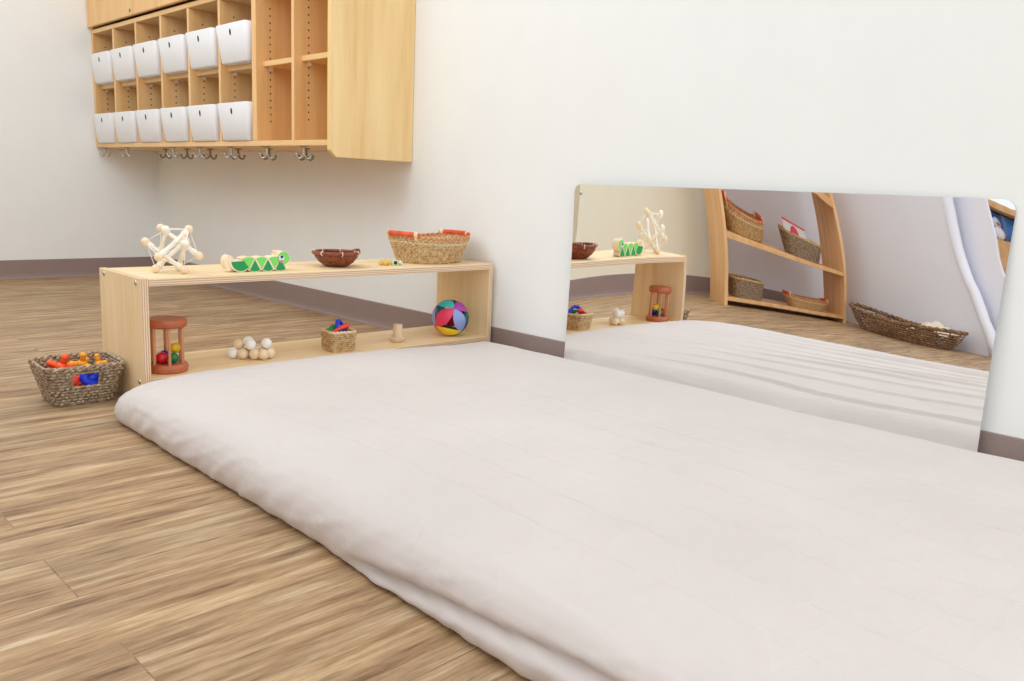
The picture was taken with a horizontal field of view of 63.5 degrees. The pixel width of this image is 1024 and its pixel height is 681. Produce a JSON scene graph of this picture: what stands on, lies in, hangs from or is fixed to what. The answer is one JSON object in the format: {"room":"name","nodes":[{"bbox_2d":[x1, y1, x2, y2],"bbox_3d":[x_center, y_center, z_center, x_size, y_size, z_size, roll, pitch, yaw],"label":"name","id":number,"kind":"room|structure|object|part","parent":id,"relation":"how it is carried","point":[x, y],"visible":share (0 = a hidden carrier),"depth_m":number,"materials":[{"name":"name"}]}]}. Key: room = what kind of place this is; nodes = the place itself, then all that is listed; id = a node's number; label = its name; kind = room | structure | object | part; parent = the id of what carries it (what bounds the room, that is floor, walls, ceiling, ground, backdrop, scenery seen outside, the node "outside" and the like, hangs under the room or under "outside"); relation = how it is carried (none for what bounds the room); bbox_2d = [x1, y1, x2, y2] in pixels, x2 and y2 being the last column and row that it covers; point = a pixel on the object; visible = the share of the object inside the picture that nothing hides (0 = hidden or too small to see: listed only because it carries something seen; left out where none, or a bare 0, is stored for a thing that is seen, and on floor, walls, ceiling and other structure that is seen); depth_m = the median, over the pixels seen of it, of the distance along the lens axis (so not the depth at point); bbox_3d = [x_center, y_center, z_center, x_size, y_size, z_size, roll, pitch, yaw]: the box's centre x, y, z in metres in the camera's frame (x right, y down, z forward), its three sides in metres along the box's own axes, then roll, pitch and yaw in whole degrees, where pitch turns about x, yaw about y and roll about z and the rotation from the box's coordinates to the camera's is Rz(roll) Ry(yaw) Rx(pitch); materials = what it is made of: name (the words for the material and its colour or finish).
{"room":"children's room","nodes":[
{"label":"children's room","id":0,"kind":"room"},
{"bbox_2d":[0,0,159,259],"bbox_3d":[-2.904,-1.496,3.891,0.100,2.450,2.380,13,14,44],"label":"wall","id":1,"kind":"structure","parent":0,"point":[60,199],"depth_m":4.41,"materials":[{"name":"paint"}]},
{"bbox_2d":[0,257,158,279],"bbox_3d":[-2.817,-0.346,4.162,0.013,0.100,2.100,13,14,44],"label":"baseboard","id":2,"kind":"structure","parent":1,"relation":"attached to","point":[76,267],"depth_m":4.53,"materials":[{"name":"plastic"}]},
{"bbox_2d":[0,276,530,680],"bbox_3d":[-1.507,0.323,1.243,6.400,0.050,4.720,13,14,44],"label":"floor","id":3,"kind":"structure","parent":0,"point":[122,559],"depth_m":1.27,"materials":[{"name":"wood"}]},
{"bbox_2d":[28,351,124,406],"bbox_3d":[-1.118,0.099,2.128,0.197,0.105,0.181,-7,14,-42],"label":"seagrass basket","id":4,"kind":"object","parent":3,"relation":"on","point":[56,386],"depth_m":2.08,"materials":[{"name":"brown wicker"}]},
{"bbox_2d":[46,354,73,368],"bbox_3d":[-1.152,0.058,2.127,0.066,0.052,0.060,7,11,25],"label":"toy","id":5,"kind":"object","parent":4,"relation":"in","point":[64,357],"visible":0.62,"depth_m":2.11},
{"bbox_2d":[71,375,79,393],"bbox_3d":[-1.100,0.099,2.082,0.028,0.067,0.060,5,11,16],"label":"toy","id":6,"kind":"object","parent":4,"relation":"in","point":[76,380],"visible":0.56,"depth_m":2.07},
{"bbox_2d":[68,352,90,366],"bbox_3d":[-1.131,0.053,2.164,0.055,0.048,0.058,-5,13,-37],"label":"toy","id":7,"kind":"object","parent":4,"relation":"in","point":[83,360],"visible":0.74,"depth_m":2.16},
{"bbox_3d":[-1.065,0.093,2.111,0.030,0.057,0.075,11,13,37],"label":"plastic link","id":8,"kind":"part","parent":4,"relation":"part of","materials":[{"name":"blue plastic"}]},
{"bbox_2d":[94,353,107,363],"bbox_3d":[-1.085,0.058,2.180,0.044,0.047,0.041,-2,11,-24],"label":"toy","id":9,"kind":"object","parent":4,"relation":"in","point":[97,356],"visible":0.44,"depth_m":2.17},
{"bbox_2d":[99,258,492,394],"bbox_3d":[-0.595,-0.072,2.583,0.281,0.326,1.211,13,14,44],"label":"shelf","id":10,"kind":"object","parent":3,"relation":"on","point":[123,290],"visible":0.64,"depth_m":2.37,"materials":[{"name":"brown wood"}]},
{"bbox_3d":[-1.013,-0.015,2.166,0.281,0.326,0.019,13,14,44],"label":"panel","id":11,"kind":"part","parent":10,"relation":"part of","materials":[{"name":"brown wood"}]},
{"bbox_2d":[149,315,188,374],"bbox_3d":[-0.910,0.011,2.183,0.103,0.142,0.103,13,14,44],"label":"cylinder rattle","id":12,"kind":"object","parent":10,"relation":"on","point":[165,362],"visible":0.95,"depth_m":2.16,"materials":[{"name":"brown wood"}]},
{"bbox_2d":[141,224,202,273],"bbox_3d":[-0.898,-0.242,2.188,0.151,0.126,0.140,13,14,44],"label":"toy","id":13,"kind":"object","parent":10,"relation":"on","point":[183,242],"visible":1,"depth_m":2.17,"materials":[{"name":"brown wood"}]},
{"bbox_3d":[-0.922,-0.261,2.184,0.016,0.078,0.104,-4,12,-31],"label":"rod","id":14,"kind":"part","parent":13,"relation":"part of","materials":[{"name":"brown wood"}]},
{"bbox_3d":[-0.911,-0.222,2.170,0.077,0.078,0.080,13,14,44],"label":"rod","id":15,"kind":"part","parent":13,"relation":"part of","materials":[{"name":"brown wood"}]},
{"bbox_3d":[-0.912,-0.230,2.212,0.016,0.078,0.104,8,12,27],"label":"rod","id":16,"kind":"part","parent":13,"relation":"part of","materials":[{"name":"brown wood"}]},
{"bbox_3d":[-0.885,-0.255,2.165,0.016,0.078,0.104,8,12,27],"label":"rod","id":17,"kind":"part","parent":13,"relation":"part of","materials":[{"name":"brown wood"}]},
{"bbox_3d":[-0.875,-0.225,2.192,0.016,0.078,0.104,-4,12,-31],"label":"rod","id":18,"kind":"part","parent":13,"relation":"part of","materials":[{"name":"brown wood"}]},
{"bbox_3d":[-0.886,-0.263,2.206,0.104,0.078,0.016,2,10,-2],"label":"rod","id":19,"kind":"part","parent":13,"relation":"part of","materials":[{"name":"brown wood"}]},
{"bbox_2d":[227,336,274,359],"bbox_3d":[-0.751,0.020,2.385,0.131,0.063,0.062,2,10,-3],"label":"beads","id":20,"kind":"object","parent":10,"relation":"on","point":[264,352],"visible":1,"depth_m":2.37,"materials":[{"name":"brown wood"}]},
{"bbox_2d":[220,250,289,271],"bbox_3d":[-0.720,-0.224,2.323,0.194,0.058,0.039,-7,14,-43],"label":"toy","id":21,"kind":"object","parent":10,"relation":"on","point":[277,260],"visible":1,"depth_m":2.31,"materials":[{"name":"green wood"}]},
{"bbox_2d":[311,248,360,266],"bbox_3d":[-0.540,-0.256,2.544,0.149,0.055,0.149,5,11,16],"label":"woven bowl","id":22,"kind":"object","parent":10,"relation":"on","point":[340,257],"visible":1,"depth_m":2.50,"materials":[{"name":"brown wicker"}]},
{"bbox_2d":[320,327,356,352],"bbox_3d":[-0.537,-0.003,2.559,0.094,0.066,0.094,-5,13,-37],"label":"basket","id":23,"kind":"object","parent":10,"relation":"on","point":[334,342],"visible":0.95,"depth_m":2.53,"materials":[{"name":"beige wicker"}]},
{"bbox_2d":[328,324,335,330],"bbox_3d":[-0.558,-0.033,2.556,0.017,0.028,0.058,4,10,6],"label":"teether","id":24,"kind":"object","parent":23,"relation":"in","point":[332,327],"visible":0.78,"depth_m":2.55,"materials":[{"name":"green paint"}]},
{"bbox_2d":[335,319,345,331],"bbox_3d":[-0.532,-0.040,2.568,0.030,0.053,0.056,3,10,2],"label":"ring","id":25,"kind":"object","parent":23,"relation":"in","point":[338,321],"visible":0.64,"depth_m":2.56,"materials":[{"name":"blue plastic"}]},
{"bbox_2d":[331,323,349,331],"bbox_3d":[-0.531,-0.033,2.539,0.069,0.041,0.017,-4,12,-33],"label":"stick","id":26,"kind":"object","parent":23,"relation":"in","point":[346,325],"visible":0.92,"depth_m":2.54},
{"bbox_2d":[378,260,402,265],"bbox_3d":[-0.392,-0.252,2.663,0.082,0.018,0.037,-3,12,-28],"label":"toy","id":27,"kind":"object","parent":10,"relation":"on","point":[388,262],"visible":1,"depth_m":2.65,"materials":[{"name":"yellow wood"}]},
{"bbox_2d":[389,323,405,342],"bbox_3d":[-0.379,-0.026,2.742,0.055,0.059,0.055,13,14,44],"label":"toy","id":28,"kind":"object","parent":10,"relation":"on","point":[397,337],"visible":1,"depth_m":2.73,"materials":[{"name":"brown wood"}]},
{"bbox_2d":[387,229,470,263],"bbox_3d":[-0.284,-0.324,2.836,0.239,0.107,0.303,11,13,38],"label":"basket","id":29,"kind":"object","parent":10,"relation":"on","point":[445,246],"visible":1,"depth_m":2.74,"materials":[{"name":"beige wicker"}]},
{"bbox_3d":[-0.366,-0.352,2.727,0.148,0.018,0.035,11,13,38],"label":"handle","id":30,"kind":"part","parent":29,"relation":"part of","materials":[{"name":"red fabric"}]},
{"bbox_3d":[-0.199,-0.382,2.929,0.148,0.018,0.035,11,13,38],"label":"handle","id":31,"kind":"part","parent":29,"relation":"part of","materials":[{"name":"red fabric"}]},
{"bbox_2d":[432,299,468,334],"bbox_3d":[-0.215,-0.081,2.887,0.129,0.126,0.128,13,14,44],"label":"ball","id":32,"kind":"object","parent":10,"relation":"on","point":[456,314],"visible":1,"depth_m":2.85,"materials":[{"name":"multicoloured fabric"}]},
{"bbox_3d":[-0.177,-0.130,2.999,0.281,0.326,0.019,13,14,44],"label":"panel","id":33,"kind":"part","parent":10,"relation":"part of","materials":[{"name":"brown wood"}]},
{"bbox_2d":[114,342,1023,680],"bbox_3d":[0.150,0.221,1.771,1.946,0.106,1.333,13,14,44],"label":"mattress","id":34,"kind":"object","parent":3,"relation":"on","point":[567,519],"visible":1,"depth_m":1.31,"materials":[{"name":"fabric"}]},
{"bbox_2d":[157,0,1023,438],"bbox_3d":[0.181,-1.123,2.608,6.350,2.450,0.100,13,14,44],"label":"wall","id":35,"kind":"structure","parent":0,"point":[518,105],"depth_m":2.44,"materials":[{"name":"paint"}]},
{"bbox_2d":[86,0,415,161],"bbox_3d":[-1.320,-1.402,3.746,2.362,1.144,0.365,13,14,44],"label":"upper cabinet","id":36,"kind":"object","parent":35,"relation":"attached to","point":[336,77],"visible":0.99,"depth_m":3.22,"materials":[{"name":"brown wood"}]},
{"bbox_2d":[90,51,113,84],"bbox_3d":[-2.068,-1.447,4.447,0.262,0.152,0.290,13,14,44],"label":"storage bin","id":37,"kind":"object","parent":36,"relation":"on","point":[102,64],"visible":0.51,"depth_m":4.33,"materials":[{"name":"white plastic"}]},
{"bbox_2d":[93,113,115,142],"bbox_3d":[-2.082,-1.143,4.503,0.262,0.152,0.290,13,14,44],"label":"storage bin","id":38,"kind":"object","parent":36,"relation":"on","point":[105,126],"visible":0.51,"depth_m":4.38,"materials":[{"name":"white plastic"}]},
{"bbox_2d":[101,84,113,90],"bbox_3d":[-2.035,-1.368,4.505,0.274,0.020,0.289,13,14,44],"label":"cubby shelf","id":39,"kind":"object","parent":36,"relation":"attached to","point":[110,87],"depth_m":4.46,"materials":[{"name":"brown wood"}]},
{"bbox_3d":[-2.136,-1.613,4.560,0.020,1.093,0.334,13,14,44],"label":"panel","id":40,"kind":"part","parent":36,"relation":"part of","materials":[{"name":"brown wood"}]},
{"bbox_2d":[110,46,135,81],"bbox_3d":[-1.865,-1.402,4.249,0.262,0.152,0.290,13,14,44],"label":"storage bin","id":41,"kind":"object","parent":36,"relation":"on","point":[123,58],"visible":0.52,"depth_m":4.13,"materials":[{"name":"white plastic"}]},
{"bbox_2d":[113,111,138,142],"bbox_3d":[-1.878,-1.098,4.304,0.262,0.152,0.290,13,14,44],"label":"storage bin","id":42,"kind":"object","parent":36,"relation":"on","point":[126,124],"visible":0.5,"depth_m":4.18,"materials":[{"name":"white plastic"}]},
{"bbox_2d":[122,81,136,87],"bbox_3d":[-1.828,-1.322,4.304,0.274,0.020,0.289,13,14,44],"label":"cubby shelf","id":43,"kind":"object","parent":36,"relation":"attached to","point":[131,84],"depth_m":4.25,"materials":[{"name":"brown wood"}]},
{"bbox_3d":[-1.837,-1.809,3.979,1.176,0.468,0.020,13,14,44],"label":"door","id":44,"kind":"part","parent":36,"relation":"part of","materials":[{"name":"brown wood"}]},
{"bbox_2d":[133,40,160,78],"bbox_3d":[-1.658,-1.355,4.047,0.262,0.152,0.290,13,14,44],"label":"storage bin","id":45,"kind":"object","parent":36,"relation":"on","point":[147,54],"visible":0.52,"depth_m":3.93,"materials":[{"name":"white plastic"}]},
{"bbox_2d":[135,109,162,142],"bbox_3d":[-1.671,-1.052,4.103,0.262,0.152,0.290,13,14,44],"label":"storage bin","id":46,"kind":"object","parent":36,"relation":"on","point":[149,121],"visible":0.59,"depth_m":3.98,"materials":[{"name":"white plastic"}]},
{"bbox_2d":[144,77,160,84],"bbox_3d":[-1.621,-1.276,4.102,0.274,0.020,0.289,13,14,44],"label":"cubby shelf","id":47,"kind":"object","parent":36,"relation":"attached to","point":[151,81],"depth_m":4.05,"materials":[{"name":"brown wood"}]},
{"bbox_3d":[-1.310,-1.484,3.739,2.320,0.021,0.323,13,14,44],"label":"rail","id":48,"kind":"part","parent":36,"relation":"part of","materials":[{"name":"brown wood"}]},
{"bbox_2d":[158,34,187,74],"bbox_3d":[-1.451,-1.309,3.846,0.262,0.152,0.290,13,14,44],"label":"storage bin","id":49,"kind":"object","parent":36,"relation":"on","point":[173,49],"visible":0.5,"depth_m":3.73,"materials":[{"name":"white plastic"}]},
{"bbox_3d":[-1.194,-1.454,3.865,2.320,1.072,0.011,13,14,44],"label":"panel","id":50,"kind":"part","parent":36,"relation":"part of","materials":[{"name":"brown wood"}]},
{"bbox_2d":[160,107,189,141],"bbox_3d":[-1.464,-1.006,3.901,0.262,0.152,0.290,13,14,44],"label":"storage bin","id":51,"kind":"object","parent":36,"relation":"on","point":[175,120],"visible":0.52,"depth_m":3.78,"materials":[{"name":"white plastic"}]},
{"bbox_2d":[169,73,187,81],"bbox_3d":[-1.415,-1.230,3.901,0.274,0.020,0.289,13,14,44],"label":"cubby shelf","id":52,"kind":"object","parent":36,"relation":"attached to","point":[183,77],"depth_m":3.85,"materials":[{"name":"brown wood"}]},
{"bbox_2d":[185,27,218,70],"bbox_3d":[-1.244,-1.263,3.644,0.262,0.152,0.290,13,14,44],"label":"storage bin","id":53,"kind":"object","parent":36,"relation":"on","point":[202,44],"visible":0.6,"depth_m":3.53,"materials":[{"name":"white plastic"}]},
{"bbox_2d":[187,104,219,141],"bbox_3d":[-1.258,-0.960,3.700,0.262,0.152,0.290,13,14,44],"label":"storage bin","id":54,"kind":"object","parent":36,"relation":"on","point":[204,119],"visible":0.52,"depth_m":3.58,"materials":[{"name":"white plastic"}]},
{"bbox_2d":[197,68,218,78],"bbox_3d":[-1.208,-1.184,3.699,0.274,0.020,0.289,13,14,44],"label":"cubby shelf","id":55,"kind":"object","parent":36,"relation":"attached to","point":[211,73],"depth_m":3.65,"materials":[{"name":"brown wood"}]},
{"bbox_2d":[216,20,251,65],"bbox_3d":[-1.040,-1.218,3.445,0.262,0.152,0.290,13,14,44],"label":"storage bin","id":56,"kind":"object","parent":36,"relation":"on","point":[234,38],"visible":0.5,"depth_m":3.33,"materials":[{"name":"white plastic"}]},
{"bbox_2d":[217,101,252,140],"bbox_3d":[-1.053,-0.914,3.501,0.262,0.152,0.290,13,14,44],"label":"storage bin","id":57,"kind":"object","parent":36,"relation":"on","point":[235,117],"visible":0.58,"depth_m":3.38,"materials":[{"name":"white plastic"}]},
{"bbox_2d":[228,63,251,74],"bbox_3d":[-1.004,-1.138,3.501,0.266,0.020,0.289,13,14,44],"label":"cubby shelf","id":58,"kind":"object","parent":36,"relation":"attached to","point":[245,69],"depth_m":3.46,"materials":[{"name":"brown wood"}]},
{"bbox_2d":[264,57,290,70],"bbox_3d":[-0.791,-1.091,3.293,0.266,0.020,0.289,13,14,44],"label":"cubby shelf","id":59,"kind":"object","parent":36,"relation":"attached to","point":[270,63],"depth_m":3.26,"materials":[{"name":"brown wood"}]},
{"bbox_2d":[302,52,327,64],"bbox_3d":[-0.588,-1.045,3.095,0.272,0.020,0.289,13,14,44],"label":"cubby shelf","id":60,"kind":"object","parent":36,"relation":"attached to","point":[308,58],"depth_m":3.06,"materials":[{"name":"brown wood"}]},
{"bbox_3d":[-0.492,-1.222,2.939,0.022,1.134,0.365,13,14,44],"label":"panel","id":61,"kind":"part","parent":36,"relation":"part of","materials":[{"name":"brown wood"}]},
{"bbox_2d":[163,257,1023,461],"bbox_3d":[0.125,0.045,2.746,6.250,0.100,0.013,13,14,44],"label":"baseboard","id":62,"kind":"structure","parent":35,"relation":"attached to","point":[381,315],"depth_m":3.40,"materials":[{"name":"plastic"}]},
{"bbox_2d":[564,184,1015,451],"bbox_3d":[0.618,-0.095,2.216,1.218,0.608,0.026,12,14,43],"label":"wall mirror","id":63,"kind":"object","parent":35,"relation":"attached to","point":[875,311],"visible":0.91,"depth_m":2.09,"materials":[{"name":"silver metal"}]}
]}

